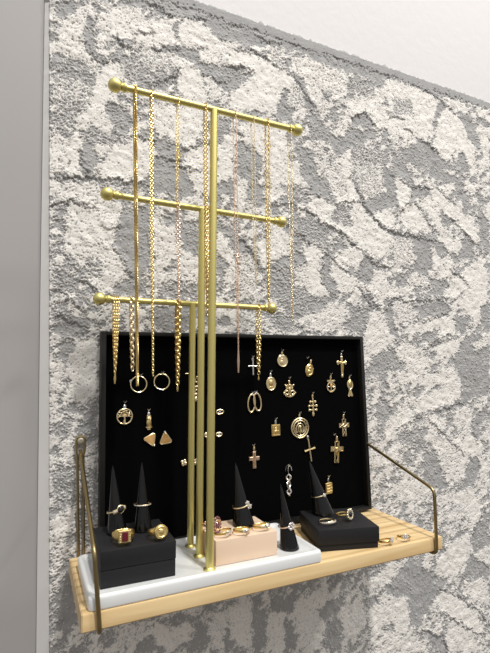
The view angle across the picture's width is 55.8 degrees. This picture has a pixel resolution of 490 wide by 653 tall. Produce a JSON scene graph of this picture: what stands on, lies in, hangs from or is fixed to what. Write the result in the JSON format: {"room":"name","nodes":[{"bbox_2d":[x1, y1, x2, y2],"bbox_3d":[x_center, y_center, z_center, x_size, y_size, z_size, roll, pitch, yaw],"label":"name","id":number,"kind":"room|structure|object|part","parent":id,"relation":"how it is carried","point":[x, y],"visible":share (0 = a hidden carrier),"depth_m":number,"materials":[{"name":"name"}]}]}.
{"room":"shop","nodes":[
{"label":"shop","id":0,"kind":"room"},
{"bbox_2d":[0,0,489,652],"bbox_3d":[-0.092,-0.173,0.684,2.900,2.100,0.101,2,-5,-25],"label":"wall","id":1,"kind":"structure","parent":0,"point":[391,168],"depth_m":0.69,"materials":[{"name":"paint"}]},
{"bbox_2d":[36,0,48,652],"bbox_3d":[-0.244,-0.257,0.575,0.058,1.950,0.012,2,-5,-25],"label":"trim","id":2,"kind":"structure","parent":1,"relation":"attached to","point":[42,626],"depth_m":0.54,"materials":[{"name":"grey paint"}]},
{"bbox_2d":[75,435,101,634],"bbox_3d":[-0.164,0.203,0.480,0.016,0.159,0.146,2,-5,-25],"label":"shelf bracket","id":3,"kind":"object","parent":1,"relation":"attached to","point":[80,439],"visible":0.88,"depth_m":0.50,"materials":[{"name":"gold metal"}]},
{"bbox_2d":[69,508,441,633],"bbox_3d":[0.026,0.276,0.562,0.440,0.017,0.136,2,-5,-25],"label":"wall shelf","id":4,"kind":"object","parent":1,"relation":"attached to","point":[422,541],"visible":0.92,"depth_m":0.50,"materials":[{"name":"brown wood"}]},
{"bbox_2d":[77,78,320,611],"bbox_3d":[-0.050,0.007,0.535,0.251,0.515,0.106,2,-5,-25],"label":"stand","id":5,"kind":"object","parent":4,"relation":"on","point":[194,569],"visible":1,"depth_m":0.51,"materials":[{"name":"gold metal"}]},
{"bbox_2d":[112,295,119,383],"bbox_3d":[-0.147,0.014,0.522,0.007,0.100,0.011,2,-5,-25],"label":"necklace","id":6,"kind":"object","parent":5,"relation":"hanging from","point":[115,317],"visible":1,"depth_m":0.52,"materials":[{"name":"yellow metal"}]},
{"bbox_2d":[129,295,134,371],"bbox_3d":[-0.130,0.008,0.531,0.007,0.088,0.013,2,-5,-25],"label":"necklace","id":7,"kind":"object","parent":5,"relation":"hanging from","point":[131,297],"visible":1,"depth_m":0.53,"materials":[{"name":"gold metal"}]},
{"bbox_2d":[94,519,175,588],"bbox_3d":[-0.118,0.235,0.484,0.073,0.034,0.074,2,-5,-24],"label":"gift box","id":8,"kind":"object","parent":5,"relation":"on","point":[146,557],"visible":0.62,"depth_m":0.45,"materials":[{"name":"black"}]},
{"bbox_2d":[107,466,126,535],"bbox_3d":[-0.135,0.184,0.490,0.021,0.068,0.021,2,-5,-25],"label":"cone","id":9,"kind":"object","parent":8,"relation":"on","point":[117,521],"visible":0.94,"depth_m":0.49,"materials":[{"name":"black fabric"}]},
{"bbox_2d":[107,505,125,514],"bbox_3d":[-0.137,0.193,0.491,0.019,0.010,0.022,2,-5,-24],"label":"ring","id":10,"kind":"object","parent":9,"relation":"on","point":[120,509],"visible":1,"depth_m":0.48,"materials":[{"name":"gold metal"}]},
{"bbox_2d":[112,528,134,543],"bbox_3d":[-0.121,0.207,0.462,0.022,0.014,0.027,1,-5,-19],"label":"ring","id":11,"kind":"object","parent":8,"relation":"on","point":[122,536],"visible":1,"depth_m":0.45,"materials":[{"name":"yellow metal"}]},
{"bbox_2d":[134,464,151,532],"bbox_3d":[-0.110,0.183,0.499,0.020,0.070,0.020,2,-5,-25],"label":"cone","id":12,"kind":"object","parent":8,"relation":"on","point":[142,523],"visible":0.96,"depth_m":0.49,"materials":[{"name":"black fabric"}]},
{"bbox_2d":[133,502,150,506],"bbox_3d":[-0.111,0.192,0.501,0.019,0.003,0.019,3,-6,-29],"label":"ring","id":13,"kind":"object","parent":12,"relation":"on","point":[135,503],"visible":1,"depth_m":0.49,"materials":[{"name":"gold metal"}]},
{"bbox_2d":[147,524,167,538],"bbox_3d":[-0.089,0.207,0.473,0.021,0.014,0.025,1,-5,-18],"label":"ring","id":14,"kind":"object","parent":8,"relation":"on","point":[160,531],"visible":1,"depth_m":0.46,"materials":[{"name":"yellow metal"}]},
{"bbox_2d":[133,84,138,385],"bbox_3d":[-0.112,-0.097,0.474,0.010,0.314,0.012,2,-5,-25],"label":"necklace","id":15,"kind":"object","parent":5,"relation":"hanging from","point":[135,152],"visible":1,"depth_m":0.47,"materials":[{"name":"yellow metal"}]},
{"bbox_2d":[149,89,154,375],"bbox_3d":[-0.097,-0.101,0.481,0.009,0.304,0.011,1,-5,-16],"label":"necklace","id":16,"kind":"object","parent":5,"relation":"hanging from","point":[151,111],"visible":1,"depth_m":0.48,"materials":[{"name":"yellow metal"}]},
{"bbox_2d":[174,298,181,391],"bbox_3d":[-0.080,0.021,0.552,0.006,0.112,0.013,2,-5,-25],"label":"necklace","id":17,"kind":"object","parent":5,"relation":"hanging from","point":[178,308],"visible":0.98,"depth_m":0.55,"materials":[{"name":"yellow metal"}]},
{"bbox_2d":[176,201,179,300],"bbox_3d":[-0.076,-0.087,0.529,0.003,0.116,0.010,2,-5,-25],"label":"necklace","id":18,"kind":"object","parent":5,"relation":"hanging from","point":[178,274],"visible":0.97,"depth_m":0.53,"materials":[{"name":"gold metal"}]},
{"bbox_2d":[176,96,180,209],"bbox_3d":[-0.073,-0.188,0.500,0.005,0.128,0.010,2,-5,-25],"label":"necklace","id":19,"kind":"object","parent":5,"relation":"hanging from","point":[178,157],"visible":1,"depth_m":0.50,"materials":[{"name":"yellow metal"}]},
{"bbox_3d":[-0.064,-0.028,0.564,0.210,0.007,0.007,2,-5,-25],"label":"rod","id":20,"kind":"part","parent":5,"relation":"part of","materials":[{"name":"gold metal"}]},
{"bbox_3d":[-0.051,-0.139,0.546,0.210,0.007,0.007,2,-6,-27],"label":"rod","id":21,"kind":"part","parent":5,"relation":"part of","materials":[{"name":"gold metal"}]},
{"bbox_2d":[77,523,320,611],"bbox_3d":[-0.049,0.257,0.513,0.251,0.013,0.106,2,-5,-25],"label":"tray","id":22,"kind":"object","parent":5,"relation":"attached to","point":[194,569],"depth_m":0.47,"materials":[{"name":"white ceramic"}]},
{"bbox_2d":[203,103,207,259],"bbox_3d":[-0.044,-0.162,0.512,0.003,0.179,0.011,2,-5,-25],"label":"necklace","id":23,"kind":"object","parent":5,"relation":"hanging from","point":[204,112],"visible":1,"depth_m":0.51,"materials":[{"name":"yellow metal"}]},
{"bbox_3d":[-0.035,-0.245,0.523,0.210,0.007,0.007,2,-5,-25],"label":"rod","id":24,"kind":"part","parent":5,"relation":"part of","materials":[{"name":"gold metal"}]},
{"bbox_2d":[205,206,208,315],"bbox_3d":[-0.044,-0.078,0.544,0.006,0.132,0.011,2,-5,-25],"label":"necklace","id":25,"kind":"object","parent":5,"relation":"hanging from","point":[207,222],"visible":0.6,"depth_m":0.54,"materials":[{"name":"yellow metal"}]},
{"bbox_2d":[232,110,240,372],"bbox_3d":[-0.009,-0.099,0.522,0.006,0.301,0.010,2,-5,-25],"label":"necklace","id":26,"kind":"object","parent":5,"relation":"hanging from","point":[237,257],"visible":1,"depth_m":0.52,"materials":[{"name":"gold metal"}]},
{"bbox_2d":[203,516,276,565],"bbox_3d":[-0.009,0.242,0.526,0.074,0.026,0.057,2,-5,-25],"label":"block","id":27,"kind":"object","parent":5,"relation":"on","point":[234,547],"visible":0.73,"depth_m":0.50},
{"bbox_2d":[203,516,221,532],"bbox_3d":[-0.037,0.218,0.512,0.020,0.019,0.017,-4,-6,37],"label":"ring","id":28,"kind":"object","parent":27,"relation":"on","point":[217,521],"visible":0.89,"depth_m":0.51,"materials":[{"name":"gold metal"}]},
{"bbox_2d":[214,527,231,535],"bbox_3d":[-0.024,0.223,0.503,0.020,0.007,0.021,4,-6,-38],"label":"ring","id":29,"kind":"object","parent":27,"relation":"on","point":[229,531],"visible":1,"depth_m":0.50,"materials":[{"name":"yellow metal"}]},
{"bbox_2d":[233,526,250,533],"bbox_3d":[-0.004,0.223,0.509,0.020,0.007,0.021,-1,-5,9],"label":"ring","id":30,"kind":"object","parent":27,"relation":"on","point":[245,529],"visible":1,"depth_m":0.50,"materials":[{"name":"yellow metal"}]},
{"bbox_2d":[232,463,254,526],"bbox_3d":[-0.002,0.195,0.539,0.026,0.069,0.026,2,-5,-25],"label":"cone","id":31,"kind":"object","parent":27,"relation":"on","point":[242,517],"visible":0.98,"depth_m":0.53,"materials":[{"name":"black fabric"}]},
{"bbox_2d":[232,501,251,508],"bbox_3d":[-0.005,0.207,0.540,0.021,0.010,0.021,3,-6,-29],"label":"ring","id":32,"kind":"object","parent":31,"relation":"on","point":[247,503],"visible":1,"depth_m":0.53,"materials":[{"name":"gold metal"}]},
{"bbox_2d":[252,522,269,528],"bbox_3d":[0.018,0.224,0.522,0.020,0.008,0.020,-1,-5,4],"label":"ring","id":33,"kind":"object","parent":27,"relation":"on","point":[264,524],"visible":1,"depth_m":0.52,"materials":[{"name":"yellow metal"}]},
{"bbox_2d":[250,115,256,283],"bbox_3d":[0.011,-0.148,0.536,0.004,0.201,0.010,2,-5,-25],"label":"necklace","id":34,"kind":"object","parent":5,"relation":"hanging from","point":[255,242],"visible":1,"depth_m":0.54,"materials":[{"name":"gold metal"}]},
{"bbox_2d":[255,303,261,379],"bbox_3d":[0.018,0.019,0.598,0.004,0.100,0.012,2,-5,-25],"label":"necklace","id":35,"kind":"object","parent":5,"relation":"hanging from","point":[258,351],"visible":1,"depth_m":0.60,"materials":[{"name":"yellow metal"}]},
{"bbox_2d":[264,118,270,309],"bbox_3d":[0.027,-0.133,0.542,0.005,0.230,0.011,2,-5,-25],"label":"necklace","id":36,"kind":"object","parent":5,"relation":"hanging from","point":[268,145],"visible":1,"depth_m":0.54,"materials":[{"name":"yellow metal"}]},
{"bbox_2d":[280,484,298,551],"bbox_3d":[0.051,0.220,0.536,0.022,0.071,0.022,2,-5,-25],"label":"cone","id":37,"kind":"object","parent":5,"relation":"on","point":[288,541],"visible":1,"depth_m":0.53,"materials":[{"name":"black fabric"}]},
{"bbox_2d":[278,521,294,530],"bbox_3d":[0.048,0.229,0.537,0.019,0.009,0.021,3,-6,-29],"label":"ring","id":38,"kind":"object","parent":37,"relation":"on","point":[291,524],"visible":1,"depth_m":0.53,"materials":[{"name":"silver metal"}]},
{"bbox_2d":[287,129,293,317],"bbox_3d":[0.055,-0.127,0.555,0.002,0.240,0.010,2,-5,-25],"label":"necklace","id":39,"kind":"object","parent":5,"relation":"hanging from","point":[292,268],"visible":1,"depth_m":0.55,"materials":[{"name":"gold metal"}]},
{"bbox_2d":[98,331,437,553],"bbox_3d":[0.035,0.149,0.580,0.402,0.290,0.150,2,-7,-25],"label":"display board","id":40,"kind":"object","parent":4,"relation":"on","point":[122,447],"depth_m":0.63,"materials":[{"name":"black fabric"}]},
{"bbox_2d":[116,405,132,424],"bbox_3d":[-0.148,0.108,0.570,0.020,0.024,0.004,1,-7,-25],"label":"pendant","id":41,"kind":"object","parent":40,"relation":"hanging from","point":[124,414],"visible":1,"depth_m":0.57,"materials":[{"name":"gold metal"}]},
{"bbox_2d":[130,376,146,392],"bbox_3d":[-0.134,0.072,0.581,0.022,0.021,0.002,2,-5,-25],"label":"earring","id":42,"kind":"object","parent":40,"relation":"hanging from","point":[135,376],"visible":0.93,"depth_m":0.58,"materials":[{"name":"gold metal"}]},
{"bbox_2d":[146,412,151,429],"bbox_3d":[-0.121,0.119,0.581,0.008,0.022,0.005,2,-5,-25],"label":"pendant","id":43,"kind":"object","parent":40,"relation":"hanging from","point":[148,421],"visible":1,"depth_m":0.58,"materials":[{"name":"yellow metal"}]},
{"bbox_2d":[144,433,154,446],"bbox_3d":[-0.119,0.142,0.579,0.015,0.017,0.004,2,-5,-25],"label":"earring","id":44,"kind":"object","parent":40,"relation":"hanging from","point":[150,439],"visible":1,"depth_m":0.58,"materials":[{"name":"gold metal"}]},
{"bbox_2d":[154,373,169,390],"bbox_3d":[-0.107,0.071,0.594,0.021,0.022,0.002,2,-6,-27],"label":"earring","id":45,"kind":"object","parent":40,"relation":"hanging from","point":[161,373],"visible":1,"depth_m":0.59,"materials":[{"name":"gold metal"}]},
{"bbox_2d":[160,431,171,444],"bbox_3d":[-0.101,0.141,0.588,0.016,0.017,0.003,2,-6,-29],"label":"earring","id":46,"kind":"object","parent":40,"relation":"hanging from","point":[165,439],"visible":1,"depth_m":0.59,"materials":[{"name":"gold metal"}]},
{"bbox_2d":[181,459,186,465],"bbox_3d":[-0.078,0.175,0.594,0.009,0.009,0.003,2,-5,-26],"label":"stud","id":47,"kind":"object","parent":40,"relation":"on","point":[183,462],"visible":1,"depth_m":0.59,"materials":[{"name":"gold metal"}]},
{"bbox_2d":[195,376,196,401],"bbox_3d":[-0.064,0.082,0.612,0.007,0.034,0.004,2,-7,-25],"label":"earring","id":48,"kind":"object","parent":40,"relation":"hanging from","point":[195,376],"visible":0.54,"depth_m":0.61,"materials":[{"name":"gold metal"}]},
{"bbox_2d":[247,393,255,412],"bbox_3d":[0.009,0.106,0.644,0.013,0.028,0.004,2,-6,-26],"label":"earring","id":49,"kind":"object","parent":40,"relation":"hanging from","point":[251,394],"visible":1,"depth_m":0.64,"materials":[{"name":"gold metal"}]},
{"bbox_2d":[248,358,256,374],"bbox_3d":[0.011,0.056,0.651,0.015,0.024,0.003,2,-6,-25],"label":"pendant","id":50,"kind":"object","parent":40,"relation":"hanging from","point":[252,365],"visible":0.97,"depth_m":0.65,"materials":[{"name":"silver metal"}]},
{"bbox_2d":[249,446,259,468],"bbox_3d":[0.013,0.180,0.636,0.016,0.030,0.004,2,-7,-25],"label":"pendant","id":51,"kind":"object","parent":40,"relation":"hanging from","point":[254,457],"visible":1,"depth_m":0.64,"materials":[{"name":"gold metal"}]},
{"bbox_2d":[253,392,261,410],"bbox_3d":[0.017,0.105,0.647,0.013,0.027,0.003,2,-5,-23],"label":"earring","id":52,"kind":"object","parent":40,"relation":"hanging from","point":[255,393],"visible":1,"depth_m":0.65,"materials":[{"name":"gold metal"}]},
{"bbox_2d":[266,373,275,390],"bbox_3d":[0.037,0.079,0.660,0.016,0.026,0.004,2,-7,-25],"label":"pendant","id":53,"kind":"object","parent":40,"relation":"hanging from","point":[270,382],"visible":1,"depth_m":0.66,"materials":[{"name":"gold metal"}]},
{"bbox_2d":[271,420,279,435],"bbox_3d":[0.044,0.144,0.655,0.014,0.023,0.003,2,-5,-25],"label":"pendant","id":54,"kind":"object","parent":40,"relation":"hanging from","point":[275,428],"visible":1,"depth_m":0.65,"materials":[{"name":"yellow metal"}]},
{"bbox_2d":[277,352,287,366],"bbox_3d":[0.054,0.047,0.672,0.017,0.022,0.003,2,-5,-26],"label":"pendant","id":55,"kind":"object","parent":40,"relation":"hanging from","point":[282,360],"visible":1,"depth_m":0.67,"materials":[{"name":"gold metal"}]},
{"bbox_2d":[285,465,291,495],"bbox_3d":[0.062,0.218,0.654,0.011,0.043,0.004,2,-7,-25],"label":"earring","id":56,"kind":"object","parent":40,"relation":"hanging from","point":[290,476],"visible":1,"depth_m":0.65,"materials":[{"name":"silver metal"}]},
{"bbox_2d":[283,380,295,397],"bbox_3d":[0.065,0.090,0.672,0.022,0.026,0.004,2,-7,-25],"label":"pendant","id":57,"kind":"object","parent":40,"relation":"hanging from","point":[290,386],"visible":1,"depth_m":0.67,"materials":[{"name":"gold metal"}]},
{"bbox_2d":[291,414,308,437],"bbox_3d":[0.080,0.145,0.672,0.030,0.035,0.003,2,-5,-24],"label":"pendant","id":58,"kind":"object","parent":40,"relation":"hanging from","point":[306,427],"visible":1,"depth_m":0.67,"materials":[{"name":"gold metal"}]},
{"bbox_2d":[305,360,313,376],"bbox_3d":[0.096,0.062,0.690,0.016,0.026,0.004,2,-5,-25],"label":"pendant","id":59,"kind":"object","parent":40,"relation":"hanging from","point":[309,369],"visible":1,"depth_m":0.69,"materials":[{"name":"yellow metal"}]},
{"bbox_2d":[304,435,314,460],"bbox_3d":[0.094,0.178,0.675,0.019,0.038,0.004,2,-5,-25],"label":"pendant","id":60,"kind":"object","parent":40,"relation":"hanging from","point":[309,449],"visible":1,"depth_m":0.67,"materials":[{"name":"gold metal"}]},
{"bbox_2d":[308,394,317,415],"bbox_3d":[0.101,0.117,0.686,0.017,0.032,0.003,2,-5,-21],"label":"pendant","id":61,"kind":"object","parent":40,"relation":"hanging from","point":[312,401],"visible":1,"depth_m":0.69,"materials":[{"name":"gold metal"}]},
{"bbox_2d":[325,478,332,493],"bbox_3d":[0.124,0.235,0.682,0.012,0.023,0.004,2,-5,-25],"label":"pendant","id":62,"kind":"object","parent":40,"relation":"hanging from","point":[328,486],"visible":1,"depth_m":0.68,"materials":[{"name":"yellow metal"}]},
{"bbox_2d":[326,376,335,392],"bbox_3d":[0.131,0.088,0.703,0.016,0.026,0.003,2,-5,-25],"label":"pendant","id":63,"kind":"object","parent":40,"relation":"hanging from","point":[330,381],"visible":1,"depth_m":0.70,"materials":[{"name":"gold metal"}]},
{"bbox_2d":[330,436,342,462],"bbox_3d":[0.138,0.185,0.694,0.024,0.039,0.004,2,-5,-25],"label":"pendant","id":64,"kind":"object","parent":40,"relation":"hanging from","point":[336,448],"visible":1,"depth_m":0.69,"materials":[{"name":"gold metal"}]},
{"bbox_2d":[336,353,346,377],"bbox_3d":[0.150,0.060,0.715,0.020,0.038,0.004,2,-7,-25],"label":"pendant","id":65,"kind":"object","parent":40,"relation":"hanging from","point":[341,362],"visible":1,"depth_m":0.71,"materials":[{"name":"gold metal"}]},
{"bbox_2d":[339,414,348,435],"bbox_3d":[0.151,0.150,0.705,0.018,0.033,0.003,2,-5,-25],"label":"pendant","id":66,"kind":"object","parent":40,"relation":"hanging from","point":[344,422],"visible":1,"depth_m":0.70,"materials":[{"name":"gold metal"}]},
{"bbox_2d":[346,377,352,396],"bbox_3d":[0.163,0.093,0.717,0.012,0.031,0.004,2,-5,-25],"label":"pendant","id":67,"kind":"object","parent":40,"relation":"hanging from","point":[349,384],"visible":1,"depth_m":0.72,"materials":[{"name":"gold metal"}]},
{"bbox_3d":[0.212,0.222,0.654,0.013,0.148,0.146,2,-5,-25],"label":"shelf bracket","id":68,"kind":"part","parent":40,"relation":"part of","materials":[{"name":"gold metal"}]},
{"bbox_2d":[300,508,378,551],"bbox_3d":[0.118,0.257,0.589,0.077,0.025,0.077,1,-5,-10],"label":"gift box","id":69,"kind":"object","parent":4,"relation":"on","point":[360,532],"visible":0.95,"depth_m":0.56,"materials":[{"name":"black"}]},
{"bbox_2d":[309,461,334,516],"bbox_3d":[0.103,0.213,0.612,0.030,0.067,0.030,2,-5,-25],"label":"cone","id":70,"kind":"object","parent":69,"relation":"on","point":[321,506],"visible":1,"depth_m":0.60,"materials":[{"name":"black fabric"}]},
{"bbox_2d":[311,491,325,497],"bbox_3d":[0.098,0.222,0.612,0.020,0.007,0.021,-1,-5,6],"label":"ring","id":71,"kind":"object","parent":70,"relation":"on","point":[324,494],"visible":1,"depth_m":0.60,"materials":[{"name":"gold metal"}]},
{"bbox_2d":[319,518,335,523],"bbox_3d":[0.102,0.240,0.570,0.022,0.005,0.022,-2,-5,21],"label":"ring","id":72,"kind":"object","parent":69,"relation":"on","point":[334,520],"visible":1,"depth_m":0.56,"materials":[{"name":"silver metal"}]},
{"bbox_2d":[336,508,353,519],"bbox_3d":[0.126,0.236,0.586,0.019,0.014,0.022,4,-7,-41],"label":"ring","id":73,"kind":"object","parent":69,"relation":"on","point":[349,511],"visible":1,"depth_m":0.58,"materials":[{"name":"yellow metal"}]},
{"bbox_2d":[378,537,393,542],"bbox_3d":[0.173,0.263,0.571,0.018,0.009,0.019,1,-5,-9],"label":"ring","id":74,"kind":"object","parent":4,"relation":"on","point":[390,540],"visible":1,"depth_m":0.56,"materials":[{"name":"yellow metal"}]},
{"bbox_2d":[397,534,410,539],"bbox_3d":[0.201,0.264,0.584,0.018,0.009,0.019,3,-6,-31],"label":"ring","id":75,"kind":"object","parent":4,"relation":"on","point":[404,536],"visible":1,"depth_m":0.58,"materials":[{"name":"yellow metal"}]}
]}

